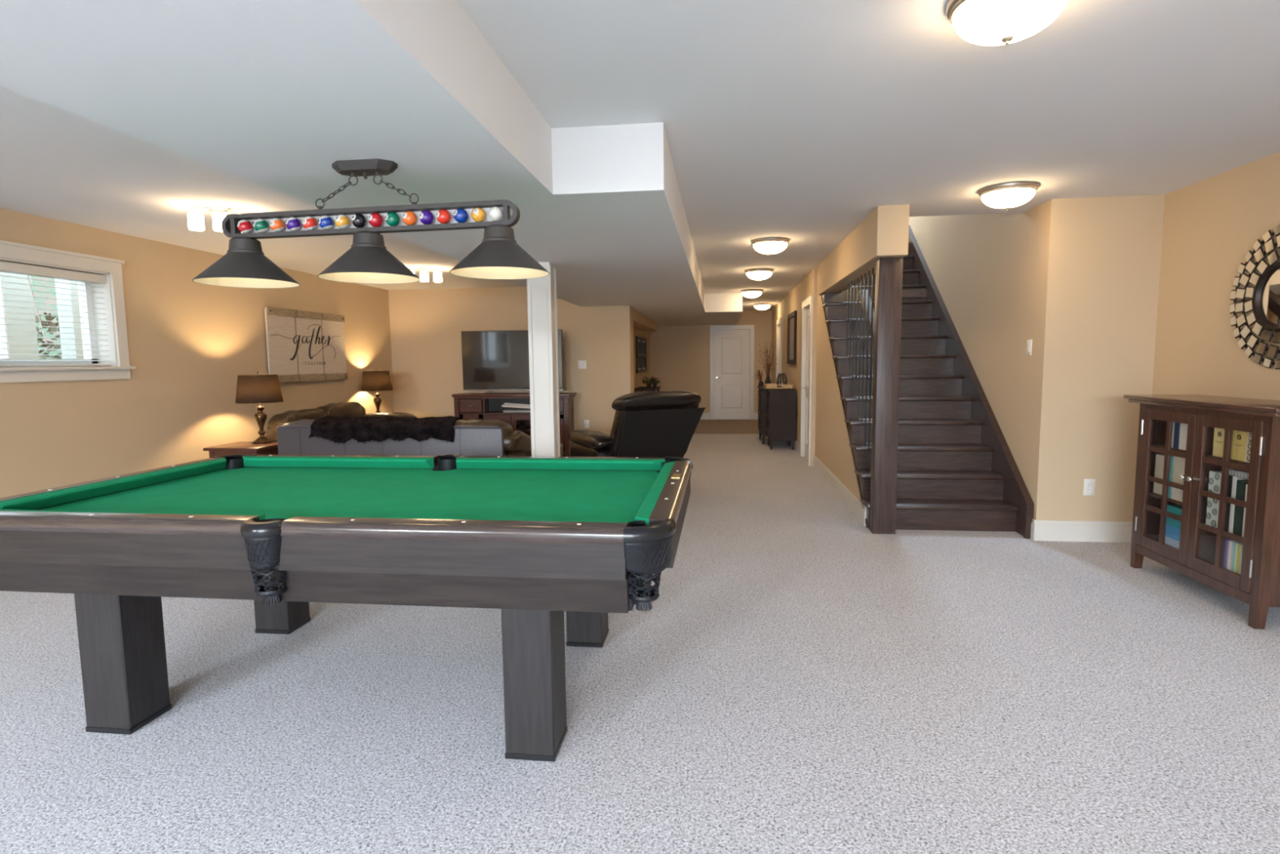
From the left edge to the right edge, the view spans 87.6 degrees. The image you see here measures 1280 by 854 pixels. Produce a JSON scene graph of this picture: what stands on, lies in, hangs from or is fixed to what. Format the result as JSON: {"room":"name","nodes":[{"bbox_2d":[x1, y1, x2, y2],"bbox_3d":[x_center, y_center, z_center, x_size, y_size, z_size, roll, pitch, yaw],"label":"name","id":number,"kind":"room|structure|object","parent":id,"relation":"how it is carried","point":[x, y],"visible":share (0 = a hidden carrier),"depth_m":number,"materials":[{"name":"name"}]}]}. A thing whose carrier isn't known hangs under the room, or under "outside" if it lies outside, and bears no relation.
{"room":"basement game room","nodes":[
{"label":"basement game room","id":0,"kind":"room"},
{"bbox_2d":[0,208,394,497],"bbox_3d":[-4.688,-0.233,3.589,0.280,2.540,13.800,0,6,7],"label":"wall","id":1,"kind":"structure","parent":0,"point":[189,342],"depth_m":5.96,"materials":[{"name":"beige paint"}]},
{"bbox_2d":[0,240,136,382],"bbox_3d":[-4.527,-0.803,4.696,0.330,0.974,1.844,0,6,7],"label":"window","id":2,"kind":"structure","parent":1,"relation":"in","point":[113,296],"depth_m":5.41,"materials":[{"name":"white"}]},
{"bbox_2d":[0,261,110,366],"bbox_3d":[-4.474,-0.790,4.691,0.085,0.731,1.568,0,6,7],"label":"window blinds","id":3,"kind":"object","parent":2,"relation":"attached to","point":[5,267],"visible":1,"depth_m":4.99,"materials":[{"name":"white plastic"}]},
{"bbox_2d":[264,306,347,382],"bbox_3d":[-3.974,-0.966,8.023,0.059,0.835,1.507,0,6,7],"label":"wall sign","id":4,"kind":"object","parent":1,"relation":"attached to","point":[302,345],"visible":0.98,"depth_m":7.90,"materials":[{"name":"brown wood"}]},
{"bbox_2d":[0,0,742,325],"bbox_3d":[-0.144,-1.519,5.784,2.365,0.304,18.890,0,6,7],"label":"ceiling","id":5,"kind":"structure","parent":0,"point":[270,94],"depth_m":2.22,"materials":[{"name":"white paint"}]},
{"bbox_2d":[187,206,249,232],"bbox_3d":[-2.950,-1.457,4.691,0.394,0.156,0.120,-2,6,-18],"label":"track light","id":6,"kind":"object","parent":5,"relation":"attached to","point":[195,220],"visible":0.64,"depth_m":4.64,"materials":[{"name":"silver metal"}]},
{"bbox_2d":[191,158,549,288],"bbox_3d":[-1.093,-0.823,2.684,1.473,0.455,0.388,0,6,7],"label":"pendant light","id":7,"kind":"object","parent":5,"relation":"hanging from","point":[499,255],"visible":1,"depth_m":2.66,"materials":[{"name":"brown metal"}]},
{"bbox_2d":[408,266,442,282],"bbox_3d":[-2.498,-1.761,7.723,0.394,0.156,0.120,-2,6,-18],"label":"track light","id":8,"kind":"object","parent":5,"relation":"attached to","point":[437,277],"visible":0.74,"depth_m":7.71,"materials":[{"name":"silver metal"}]},
{"bbox_2d":[388,286,634,435],"bbox_3d":[-1.921,-0.900,10.067,3.637,2.540,0.400,0,6,7],"label":"wall","id":9,"kind":"structure","parent":0,"point":[427,326],"depth_m":9.84,"materials":[{"name":"beige paint"}]},
{"bbox_2d":[577,360,586,368],"bbox_3d":[-0.843,-0.908,9.727,0.120,0.120,0.010,0,6,7],"label":"light switch","id":10,"kind":"object","parent":9,"relation":"attached to","point":[581,364],"visible":1,"depth_m":9.72,"materials":[{"name":"white plastic"}]},
{"bbox_2d":[0,419,1279,853],"bbox_3d":[-0.235,0.816,6.028,8.570,0.120,19.490,0,6,7],"label":"floor","id":11,"kind":"structure","parent":0,"point":[801,677],"depth_m":2.53,"materials":[{"name":"grey carpet"}]},
{"bbox_2d":[203,441,278,457],"bbox_3d":[-3.798,0.458,6.505,0.550,0.575,0.500,0,6,7],"label":"end table","id":12,"kind":"object","parent":11,"relation":"on","point":[239,447],"visible":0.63,"depth_m":6.30,"materials":[{"name":"brown wood"}]},
{"bbox_2d":[235,371,283,444],"bbox_3d":[-3.756,-0.195,6.596,0.418,0.705,0.418,0,6,7],"label":"table lamp","id":13,"kind":"object","parent":12,"relation":"on","point":[251,388],"visible":1,"depth_m":6.45,"materials":[{"name":"brown fabric"}]},
{"bbox_2d":[264,401,417,441],"bbox_3d":[-3.497,0.164,7.997,0.936,0.862,2.004,0,6,7],"label":"loveseat","id":14,"kind":"object","parent":11,"relation":"on","point":[352,409],"visible":0.2,"depth_m":8.01,"materials":[{"name":"leather"}]},
{"bbox_2d":[267,408,329,430],"bbox_3d":[-3.872,0.059,7.628,0.281,0.514,0.896,0,6,7],"label":"cushion","id":15,"kind":"object","parent":14,"relation":"on","point":[288,416],"depth_m":7.40,"materials":[{"name":"brown leather"}]},
{"bbox_2d":[317,401,365,418],"bbox_3d":[-3.775,-0.049,8.415,0.281,0.514,0.896,0,6,7],"label":"cushion","id":16,"kind":"object","parent":14,"relation":"on","point":[352,409],"depth_m":8.31,"materials":[{"name":"brown leather"}]},
{"bbox_2d":[0,453,693,761],"bbox_3d":[-1.088,0.647,2.850,2.574,0.857,1.570,0,6,7],"label":"pool table","id":17,"kind":"object","parent":11,"relation":"on","point":[534,540],"visible":1,"depth_m":2.23,"materials":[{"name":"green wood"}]},
{"bbox_2d":[0,457,226,509],"bbox_3d":[-2.258,0.249,2.956,0.053,0.054,1.206,0,6,7],"label":"cushion","id":18,"kind":"object","parent":17,"relation":"on","point":[65,495],"depth_m":2.86,"materials":[{"name":"green fabric"}]},
{"bbox_2d":[0,509,265,519],"bbox_3d":[-1.766,0.313,2.257,1.079,0.054,0.053,0,6,7],"label":"cushion","id":19,"kind":"object","parent":17,"relation":"on","point":[258,517],"depth_m":2.23,"materials":[{"name":"brown wood"}]},
{"bbox_2d":[242,456,434,468],"bbox_3d":[-1.612,0.188,3.512,1.079,0.054,0.053,0,6,7],"label":"cushion","id":20,"kind":"object","parent":17,"relation":"on","point":[251,462],"depth_m":3.50,"materials":[{"name":"green fabric"}]},
{"bbox_2d":[297,515,622,522],"bbox_3d":[-0.570,0.315,2.110,1.083,0.054,0.053,0,6,7],"label":"cushion","id":21,"kind":"object","parent":17,"relation":"on","point":[304,516],"depth_m":2.10,"materials":[{"name":"brown wood"}]},
{"bbox_2d":[456,457,665,470],"bbox_3d":[-0.416,0.189,3.366,1.083,0.054,0.053,0,6,7],"label":"cushion","id":22,"kind":"object","parent":17,"relation":"on","point":[513,464],"depth_m":3.36,"materials":[{"name":"green fabric"}]},
{"bbox_2d":[634,461,675,524],"bbox_3d":[0.075,0.253,2.671,0.053,0.054,1.206,0,6,7],"label":"cushion","id":23,"kind":"object","parent":17,"relation":"on","point":[646,514],"depth_m":2.41,"materials":[{"name":"green fabric"}]},
{"bbox_2d":[276,418,531,456],"bbox_3d":[-2.255,0.318,6.513,2.370,0.820,0.716,0,6,7],"label":"sofa","id":24,"kind":"object","parent":11,"relation":"on","point":[473,437],"visible":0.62,"depth_m":6.14,"materials":[{"name":"fabric"}]},
{"bbox_2d":[283,418,315,425],"bbox_3d":[-3.046,0.081,6.395,0.772,0.310,0.308,0,6,7],"label":"cushion","id":25,"kind":"object","parent":24,"relation":"on","point":[304,421],"depth_m":6.29,"materials":[{"name":"grey fabric"}]},
{"bbox_2d":[308,414,462,444],"bbox_3d":[-2.363,0.017,6.299,1.419,0.270,0.468,0,6,7],"label":"fur throw","id":26,"kind":"object","parent":24,"relation":"on","point":[336,429],"visible":0.98,"depth_m":6.14,"materials":[{"name":"brown fur"}]},
{"bbox_2d":[453,418,513,436],"bbox_3d":[-1.577,0.083,6.215,0.772,0.310,0.308,0,6,7],"label":"cushion","id":27,"kind":"object","parent":24,"relation":"on","point":[471,427],"depth_m":6.05,"materials":[{"name":"grey fabric"}]},
{"bbox_2d":[451,392,576,456],"bbox_3d":[-1.803,-0.038,9.672,1.720,0.900,0.442,0,6,7],"label":"stand","id":28,"kind":"object","parent":11,"relation":"on","point":[467,406],"visible":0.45,"depth_m":9.52,"materials":[{"name":"brown wood"}]},
{"bbox_2d":[461,329,564,394],"bbox_3d":[-1.823,-0.922,9.495,1.470,0.897,0.209,0,6,7],"label":"television","id":29,"kind":"object","parent":28,"relation":"on","point":[492,360],"visible":0.74,"depth_m":9.51,"materials":[{"name":"black"}]},
{"bbox_2d":[502,409,530,412],"bbox_3d":[-1.726,-0.232,9.604,0.440,0.034,0.200,0,6,7],"label":"receiver","id":30,"kind":"object","parent":28,"relation":"on","point":[504,411],"visible":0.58,"depth_m":9.51,"materials":[{"name":"silver metal"}]},
{"bbox_2d":[502,402,530,408],"bbox_3d":[-1.736,-0.298,9.600,0.462,0.115,0.208,0,6,7],"label":"paper stack","id":31,"kind":"object","parent":30,"relation":"on","point":[504,405],"visible":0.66,"depth_m":9.51,"materials":[{"name":"grey paper"}]},
{"bbox_2d":[516,424,527,430],"bbox_3d":[-1.820,0.003,9.659,0.320,0.059,0.200,0,6,7],"label":"media box","id":32,"kind":"object","parent":28,"relation":"on","point":[519,427],"visible":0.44,"depth_m":9.55,"materials":[{"name":"black plastic"}]},
{"bbox_2d":[526,262,560,456],"bbox_3d":[-0.786,-0.260,5.507,0.220,2.135,0.220,0,6,7],"label":"column","id":33,"kind":"structure","parent":11,"relation":"on","point":[542,310],"depth_m":5.41,"materials":[{"name":"white"}]},
{"bbox_2d":[525,442,563,456],"bbox_3d":[-1.145,0.395,7.520,0.557,0.444,0.460,-1,6,-5],"label":"footstool","id":34,"kind":"object","parent":11,"relation":"on","point":[529,453],"visible":0.08,"depth_m":7.34,"materials":[{"name":"brown leather"}]},
{"bbox_2d":[568,391,706,457],"bbox_3d":[-0.083,0.169,6.514,0.974,1.070,1.184,-3,6,-26],"label":"recliner","id":35,"kind":"object","parent":11,"relation":"on","point":[646,424],"visible":0.73,"depth_m":6.09,"materials":[{"name":"black leather"}]},
{"bbox_2d":[634,386,660,392],"bbox_3d":[0.136,-0.328,12.707,0.420,0.840,1.100,0,6,7],"label":"console table","id":36,"kind":"object","parent":11,"relation":"on","point":[657,388],"visible":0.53,"depth_m":12.18,"materials":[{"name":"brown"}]},
{"bbox_2d":[641,376,657,387],"bbox_3d":[0.175,-0.844,12.551,0.307,0.216,0.252,-3,6,-25],"label":"potted plant","id":37,"kind":"object","parent":36,"relation":"on","point":[649,384],"visible":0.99,"depth_m":12.53,"materials":[{"name":"green plant"}]},
{"bbox_2d":[757,385,788,444],"bbox_3d":[2.197,-0.212,10.998,0.495,0.900,0.956,0,6,7],"label":"dresser","id":38,"kind":"object","parent":11,"relation":"on","point":[762,396],"visible":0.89,"depth_m":10.58,"materials":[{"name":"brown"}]},
{"bbox_2d":[754,368,764,386],"bbox_3d":[1.987,-0.831,11.246,0.200,0.288,0.289,0,6,7],"label":"bundle","id":39,"kind":"object","parent":38,"relation":"on","point":[761,382],"visible":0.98,"depth_m":11.24,"materials":[{"name":"brown plant"}]},
{"bbox_2d":[758,338,777,383],"bbox_3d":[2.096,-1.039,10.855,0.335,0.777,0.263,0,6,7],"label":"vase","id":40,"kind":"object","parent":38,"relation":"on","point":[767,380],"visible":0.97,"depth_m":10.87,"materials":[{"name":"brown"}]},
{"bbox_2d":[765,388,795,449],"bbox_3d":[2.139,-0.132,10.193,0.415,0.900,0.576,0,6,7],"label":"dresser","id":41,"kind":"object","parent":11,"relation":"on","point":[780,403],"visible":0.97,"depth_m":9.92,"materials":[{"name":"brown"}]},
{"bbox_2d":[764,383,793,389],"bbox_3d":[2.117,-0.620,10.208,0.400,0.070,0.480,0,6,7],"label":"wooden tray","id":42,"kind":"object","parent":41,"relation":"on","point":[767,386],"visible":0.95,"depth_m":9.98,"materials":[{"name":"brown wood"}]},
{"bbox_2d":[776,373,787,386],"bbox_3d":[2.188,-0.716,10.291,0.171,0.220,0.171,0,6,7],"label":"lantern","id":43,"kind":"object","parent":42,"relation":"on","point":[779,374],"visible":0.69,"depth_m":10.25,"materials":[{"name":"black metal"}]},
{"bbox_2d":[869,257,902,533],"bbox_3d":[1.872,-0.221,5.082,0.174,2.085,0.122,0,6,7],"label":"wooden post","id":44,"kind":"object","parent":11,"relation":"on","point":[889,270],"visible":1,"depth_m":5.03,"materials":[{"name":"brown wood"}]},
{"bbox_2d":[821,225,1034,538],"bbox_3d":[2.539,-0.814,6.646,1.154,3.000,3.595,0,6,7],"label":"staircase","id":45,"kind":"structure","parent":11,"relation":"on","point":[946,402],"depth_m":5.90,"materials":[{"name":"brown wood"}]},
{"bbox_2d":[1123,394,1279,629],"bbox_3d":[3.258,0.395,3.738,0.450,1.092,1.205,0,6,7],"label":"base cabinet","id":46,"kind":"object","parent":11,"relation":"on","point":[1198,557],"visible":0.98,"depth_m":3.63,"materials":[{"name":"brown wood"}]},
{"bbox_2d":[1153,453,1164,494],"bbox_3d":[3.275,0.289,4.054,0.224,0.240,0.085,0,6,7],"label":"book","id":47,"kind":"object","parent":46,"relation":"on","point":[1159,460],"visible":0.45,"depth_m":4.07,"materials":[{"name":"beige paper"}]},
{"bbox_2d":[1148,489,1182,505],"bbox_3d":[3.300,0.429,3.947,0.346,0.018,0.468,0,6,7],"label":"shelf","id":48,"kind":"object","parent":46,"relation":"attached to","point":[1151,493],"depth_m":3.95,"materials":[{"name":"brown wood"}]},
{"bbox_2d":[1151,442,1186,453],"bbox_3d":[3.297,0.131,3.918,0.346,0.018,0.468,0,6,7],"label":"shelf","id":49,"kind":"object","parent":46,"relation":"attached to","point":[1159,445],"depth_m":4.00,"materials":[{"name":"brown wood"}]},
{"bbox_2d":[1168,455,1173,498],"bbox_3d":[3.245,0.296,3.938,0.224,0.250,0.050,0,6,7],"label":"book","id":50,"kind":"object","parent":46,"relation":"on","point":[1171,462],"visible":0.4,"depth_m":3.94,"materials":[{"name":"teal paper"}]},
{"bbox_2d":[1164,504,1182,548],"bbox_3d":[3.241,0.612,3.898,0.222,0.285,0.165,0,6,7],"label":"box","id":51,"kind":"object","parent":46,"relation":"in","point":[1172,535],"visible":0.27,"depth_m":3.92,"materials":[{"name":"teal cardboard"}]},
{"bbox_2d":[1173,422,1180,448],"bbox_3d":[3.238,0.024,3.873,0.224,0.205,0.045,0,6,7],"label":"book","id":52,"kind":"object","parent":46,"relation":"on","point":[1177,425],"visible":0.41,"depth_m":3.89,"materials":[{"name":"blue paper"}]},
{"bbox_2d":[1171,456,1185,502],"bbox_3d":[3.235,0.297,3.852,0.224,0.265,0.115,0,6,7],"label":"book","id":53,"kind":"object","parent":46,"relation":"on","point":[1179,464],"visible":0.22,"depth_m":3.87,"materials":[{"name":"beige paper"}]},
{"bbox_2d":[1178,422,1187,450],"bbox_3d":[3.230,0.033,3.811,0.224,0.200,0.075,0,6,7],"label":"book","id":54,"kind":"object","parent":46,"relation":"on","point":[1184,427],"visible":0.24,"depth_m":3.83,"materials":[{"name":"white paper"}]},
{"bbox_2d":[1205,471,1222,528],"bbox_3d":[3.204,0.391,3.592,0.222,0.300,0.085,0,6,7],"label":"patterned box","id":55,"kind":"object","parent":46,"relation":"on","point":[1215,477],"visible":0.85,"depth_m":3.60,"materials":[{"name":"white paper"}]},
{"bbox_2d":[1212,427,1232,457],"bbox_3d":[3.196,0.060,3.540,0.226,0.200,0.085,0,6,7],"label":"book","id":56,"kind":"object","parent":46,"relation":"on","point":[1219,433],"visible":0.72,"depth_m":3.56,"materials":[{"name":"yellow paper"}]},
{"bbox_2d":[1222,538,1231,567],"bbox_3d":[3.192,0.691,3.512,0.224,0.205,0.014,0,6,7],"label":"magazine","id":57,"kind":"object","parent":46,"relation":"in","point":[1224,540],"visible":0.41,"depth_m":3.52,"materials":[{"name":"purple paper"}]},
{"bbox_2d":[1204,453,1249,465],"bbox_3d":[3.238,0.179,3.432,0.346,0.018,0.468,0,6,7],"label":"shelf","id":58,"kind":"object","parent":46,"relation":"attached to","point":[1209,455],"depth_m":3.46,"materials":[{"name":"brown wood"}]},
{"bbox_2d":[1224,475,1232,531],"bbox_3d":[3.189,0.402,3.484,0.224,0.300,0.040,0,6,7],"label":"book","id":59,"kind":"object","parent":46,"relation":"on","point":[1230,477],"visible":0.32,"depth_m":3.49,"materials":[{"name":"black paper"}]},
{"bbox_2d":[1228,468,1248,479],"bbox_3d":[3.170,0.243,3.392,0.201,0.032,0.200,0,6,7],"label":"book","id":60,"kind":"object","parent":59,"relation":"on","point":[1237,473],"visible":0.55,"depth_m":3.43,"materials":[{"name":"grey paper"}]},
{"bbox_2d":[1223,538,1233,568],"bbox_3d":[3.190,0.693,3.495,0.224,0.205,0.016,0,6,7],"label":"magazine","id":61,"kind":"object","parent":46,"relation":"in","point":[1227,540],"visible":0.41,"depth_m":3.50,"materials":[{"name":"purple paper"}]},
{"bbox_2d":[1229,541,1238,570],"bbox_3d":[3.186,0.696,3.457,0.224,0.205,0.012,0,6,7],"label":"magazine","id":62,"kind":"object","parent":46,"relation":"in","point":[1232,547],"visible":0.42,"depth_m":3.47,"materials":[{"name":"grey paper"}]},
{"bbox_2d":[1231,542,1239,571],"bbox_3d":[3.184,0.698,3.444,0.224,0.205,0.012,0,6,7],"label":"magazine","id":63,"kind":"object","parent":46,"relation":"in","point":[1234,543],"visible":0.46,"depth_m":3.45,"materials":[{"name":"teal paper"}]},
{"bbox_2d":[1233,542,1242,572],"bbox_3d":[3.183,0.699,3.431,0.224,0.205,0.012,0,6,7],"label":"magazine","id":64,"kind":"object","parent":46,"relation":"in","point":[1236,547],"visible":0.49,"depth_m":3.44,"materials":[{"name":"beige paper"}]},
{"bbox_2d":[1228,475,1248,533],"bbox_3d":[3.185,0.405,3.449,0.224,0.300,0.026,0,6,7],"label":"book","id":65,"kind":"object","parent":46,"relation":"on","point":[1235,478],"visible":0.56,"depth_m":3.46,"materials":[{"name":"white paper"}]},
{"bbox_2d":[1231,430,1247,462],"bbox_3d":[3.179,0.073,3.406,0.226,0.200,0.092,0,6,7],"label":"book","id":66,"kind":"object","parent":46,"relation":"on","point":[1239,437],"visible":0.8,"depth_m":3.42,"materials":[{"name":"yellow paper"}]},
{"bbox_2d":[1235,543,1243,573],"bbox_3d":[3.180,0.701,3.413,0.224,0.205,0.020,0,6,7],"label":"magazine","id":67,"kind":"object","parent":46,"relation":"in","point":[1238,552],"visible":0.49,"depth_m":3.42,"materials":[{"name":"yellow paper"}]},
{"bbox_2d":[1232,480,1248,536],"bbox_3d":[3.180,0.417,3.405,0.224,0.285,0.058,0,6,7],"label":"book","id":68,"kind":"object","parent":46,"relation":"on","point":[1241,484],"visible":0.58,"depth_m":3.41,"materials":[{"name":"grey paper"}]},
{"bbox_2d":[1238,544,1243,574],"bbox_3d":[3.178,0.703,3.394,0.224,0.205,0.016,0,6,7],"label":"magazine","id":69,"kind":"object","parent":46,"relation":"in","point":[1242,545],"visible":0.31,"depth_m":3.40,"materials":[{"name":"grey paper"}]},
{"bbox_2d":[1241,484,1248,537],"bbox_3d":[3.172,0.429,3.339,0.224,0.275,0.070,0,6,7],"label":"book","id":70,"kind":"object","parent":46,"relation":"on","point":[1246,493],"visible":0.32,"depth_m":3.38,"materials":[{"name":"white paper"}]},
{"bbox_2d":[1244,431,1252,462],"bbox_3d":[3.170,0.078,3.329,0.225,0.205,0.058,0,6,7],"label":"book","id":71,"kind":"object","parent":46,"relation":"on","point":[1249,434],"visible":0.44,"depth_m":3.36,"materials":[{"name":"beige paper"}]},
{"bbox_3d":[-3.555,0.179,9.312,0.550,0.575,0.500,0,6,7],"label":"end table","id":72,"kind":"object","parent":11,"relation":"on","visible":0},
{"bbox_2d":[360,368,392,413],"bbox_3d":[-3.635,-0.455,9.228,0.418,0.705,0.418,0,6,7],"label":"table lamp","id":73,"kind":"object","parent":72,"relation":"on","point":[371,380],"visible":0.84,"depth_m":9.06,"materials":[{"name":"brown fabric"}]},
{"bbox_2d":[0,0,1279,311],"bbox_3d":[-0.278,-1.732,5.779,8.500,0.120,19.290,0,6,7],"label":"ceiling","id":74,"kind":"structure","parent":0,"point":[793,120],"depth_m":3.04,"materials":[{"name":"white paint"}]},
{"bbox_2d":[740,288,763,298],"bbox_3d":[1.769,-2.092,10.559,0.352,0.142,0.352,0,6,7],"label":"ceiling light","id":75,"kind":"object","parent":74,"relation":"attached to","point":[748,293],"visible":1,"depth_m":10.44,"materials":[{"name":"white glass"}]},
{"bbox_2d":[744,267,773,281],"bbox_3d":[1.465,-1.857,8.200,0.352,0.142,0.352,0,6,7],"label":"ceiling light","id":76,"kind":"object","parent":74,"relation":"attached to","point":[759,273],"visible":1,"depth_m":8.09,"materials":[{"name":"white glass"}]},
{"bbox_2d":[753,302,771,311],"bbox_3d":[2.407,-2.353,13.138,0.352,0.142,0.352,0,6,7],"label":"ceiling light","id":77,"kind":"object","parent":74,"relation":"attached to","point":[761,306],"visible":1,"depth_m":13.02,"materials":[{"name":"white glass"}]},
{"bbox_2d":[751,236,789,256],"bbox_3d":[1.208,-1.656,6.186,0.352,0.142,0.352,0,6,7],"label":"ceiling light","id":78,"kind":"object","parent":74,"relation":"attached to","point":[770,246],"visible":1,"depth_m":6.07,"materials":[{"name":"white glass"}]},
{"bbox_2d":[946,0,1067,45],"bbox_3d":[1.129,-1.247,2.046,0.352,0.142,0.352,0,6,7],"label":"ceiling light","id":79,"kind":"object","parent":74,"relation":"attached to","point":[979,22],"visible":1,"depth_m":2.00,"materials":[{"name":"white glass"}]},
{"bbox_2d":[977,181,1039,210],"bbox_3d":[2.412,-1.490,4.375,0.352,0.142,0.352,0,6,7],"label":"ceiling light","id":80,"kind":"object","parent":74,"relation":"attached to","point":[1006,196],"visible":1,"depth_m":4.27,"materials":[{"name":"white glass"}]},
{"bbox_2d":[633,328,649,392],"bbox_3d":[-0.206,-1.178,12.710,0.200,2.540,5.290,0,6,7],"label":"wall niche","id":81,"kind":"object","parent":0,"point":[638,377],"visible":0.07,"depth_m":13.64,"materials":[{"name":"beige paint"}]},
{"bbox_2d":[635,335,647,373],"bbox_3d":[0.034,-1.481,13.718,0.030,0.720,1.650,0,6,7],"label":"wall decor","id":82,"kind":"object","parent":81,"relation":"attached to","point":[641,342],"visible":1,"depth_m":13.65,"materials":[{"name":"black plastic"}]},
{"bbox_2d":[633,308,657,331],"bbox_3d":[-0.040,-1.885,11.915,0.320,0.169,3.900,0,6,7],"label":"wall","id":83,"kind":"structure","parent":0,"point":[642,322],"depth_m":11.90,"materials":[{"name":"beige paint"}]},
{"bbox_2d":[648,310,772,419],"bbox_3d":[1.895,-1.451,15.255,3.750,2.540,0.300,0,6,7],"label":"wall","id":84,"kind":"structure","parent":0,"point":[679,356],"depth_m":15.18,"materials":[{"name":"beige paint"}]},
{"bbox_2d":[700,413,758,419],"bbox_3d":[1.598,-0.247,15.251,2.765,0.150,0.016,0,6,7],"label":"baseboard","id":85,"kind":"structure","parent":84,"relation":"attached to","point":[704,415],"depth_m":15.25,"materials":[{"name":"white"}]},
{"bbox_2d":[710,324,754,419],"bbox_3d":[2.089,-1.234,15.159,0.984,2.122,0.184,0,6,7],"label":"door","id":86,"kind":"structure","parent":84,"relation":"in","point":[732,346],"depth_m":15.12,"materials":[{"name":"white paint"}]},
{"bbox_2d":[771,204,909,499],"bbox_3d":[2.504,-0.894,10.037,0.300,2.440,10.370,0,6,7],"label":"wall","id":87,"kind":"structure","parent":0,"point":[829,438],"depth_m":7.06,"materials":[{"name":"beige paint"}]},
{"bbox_2d":[775,317,782,383],"bbox_3d":[2.777,-1.031,13.022,0.184,2.122,0.964,0,6,7],"label":"door","id":88,"kind":"structure","parent":87,"relation":"in","point":[779,322],"depth_m":13.33,"materials":[{"name":"white paint"}]},
{"bbox_2d":[786,310,796,364],"bbox_3d":[2.399,-1.396,10.551,0.035,0.800,1.100,0,6,7],"label":"framed picture","id":89,"kind":"object","parent":87,"relation":"attached to","point":[792,317],"visible":1,"depth_m":10.50,"materials":[{"name":"grey wood"}]},
{"bbox_2d":[788,316,794,359],"bbox_3d":[2.409,-1.396,10.550,0.012,0.660,0.960,0,6,7],"label":"print","id":90,"kind":"object","parent":89,"relation":"attached to","point":[791,319],"depth_m":10.63},
{"bbox_2d":[800,295,813,466],"bbox_3d":[2.258,-0.608,8.784,0.184,2.122,0.944,0,6,7],"label":"door","id":91,"kind":"structure","parent":87,"relation":"in","point":[807,304],"depth_m":9.08,"materials":[{"name":"white paint"}]},
{"bbox_2d":[790,439,866,525],"bbox_3d":[2.390,0.238,10.235,0.061,0.150,9.830,0,6,7],"label":"baseboard","id":92,"kind":"structure","parent":87,"relation":"attached to","point":[853,503],"depth_m":6.47,"materials":[{"name":"white wood"}]},
{"bbox_2d":[899,204,1041,488],"bbox_3d":[3.270,-2.013,7.229,0.150,5.200,4.930,0,6,7],"label":"wall","id":93,"kind":"structure","parent":0,"point":[984,268],"depth_m":5.62,"materials":[{"name":"beige paint"}]},
{"bbox_2d":[1026,339,1031,355],"bbox_3d":[2.915,-0.594,5.000,0.010,0.120,0.075,0,6,7],"label":"light switch","id":94,"kind":"object","parent":93,"relation":"attached to","point":[1028,353],"visible":1,"depth_m":4.99,"materials":[{"name":"white plastic"}]},
{"bbox_2d":[1027,195,1164,521],"bbox_3d":[3.379,-0.438,4.802,0.960,2.540,0.150,0,6,7],"label":"wall","id":95,"kind":"structure","parent":0,"point":[1100,259],"depth_m":4.74,"materials":[{"name":"beige paint"}]},
{"bbox_2d":[1030,519,1132,542],"bbox_3d":[3.263,0.756,4.876,0.746,0.150,0.066,0,6,7],"label":"baseboard","id":96,"kind":"structure","parent":95,"relation":"attached to","point":[1041,530],"depth_m":4.85,"materials":[{"name":"white wood"}]},
{"bbox_2d":[1083,479,1095,495],"bbox_3d":[3.250,0.435,4.824,0.075,0.120,0.009,0,6,7],"label":"wall outlet","id":97,"kind":"object","parent":95,"relation":"attached to","point":[1089,484],"visible":1,"depth_m":4.82,"materials":[{"name":"white plastic"}]},
{"bbox_2d":[1086,482,1092,492],"bbox_3d":[3.249,0.435,4.822,0.032,0.068,0.004,0,6,7],"label":"socket","id":98,"kind":"object","parent":97,"relation":"attached to","point":[1089,485],"depth_m":4.82,"materials":[{"name":"white plastic"}]},
{"bbox_2d":[1151,151,1279,400],"bbox_3d":[3.196,0.014,0.227,0.250,2.540,9.020,0,6,7],"label":"wall","id":99,"kind":"structure","parent":0,"point":[1210,225],"depth_m":4.15,"materials":[{"name":"beige paint"}]},
{"bbox_2d":[1228,224,1279,369],"bbox_3d":[3.463,-0.708,3.590,0.040,0.794,0.795,0,6,7],"label":"round mirror","id":100,"kind":"object","parent":99,"relation":"attached to","point":[1264,300],"visible":1,"depth_m":3.74,"materials":[{"name":"brown metal"}]},
{"label":"outside","id":101,"kind":"structure","parent":0,"visible":0},
{"bbox_3d":[-8.729,0.108,7.661,8.710,0.050,15.000,0,6,7],"label":"ground","id":102,"kind":"structure","parent":101,"visible":0},
{"bbox_2d":[0,271,39,358],"bbox_3d":[-5.279,-0.759,5.628,0.150,3.200,0.250,0,6,7],"label":"porch post","id":103,"kind":"object","parent":102,"relation":"on","point":[20,292],"visible":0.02,"depth_m":5.58,"materials":[{"name":"grey"}]},
{"bbox_2d":[31,275,62,359],"bbox_3d":[-9.798,-1.909,7.591,6.600,4.000,15.000,0,6,7],"label":"hill","id":104,"kind":"structure","parent":102,"relation":"on","point":[37,282],"depth_m":9.86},
{"bbox_2d":[35,307,62,359],"bbox_3d":[-6.121,-0.573,7.123,0.860,1.401,0.861,-5,7,-37],"label":"bush","id":105,"kind":"object","parent":102,"relation":"on","point":[47,317],"visible":0.12,"depth_m":6.91,"materials":[{"name":"green plant"}]},
{"bbox_2d":[54,278,84,359],"bbox_3d":[-5.166,-0.851,6.552,0.150,3.200,0.940,0,6,7],"label":"porch post","id":106,"kind":"object","parent":102,"relation":"on","point":[69,292],"visible":0.02,"depth_m":6.08,"materials":[{"name":"grey"}]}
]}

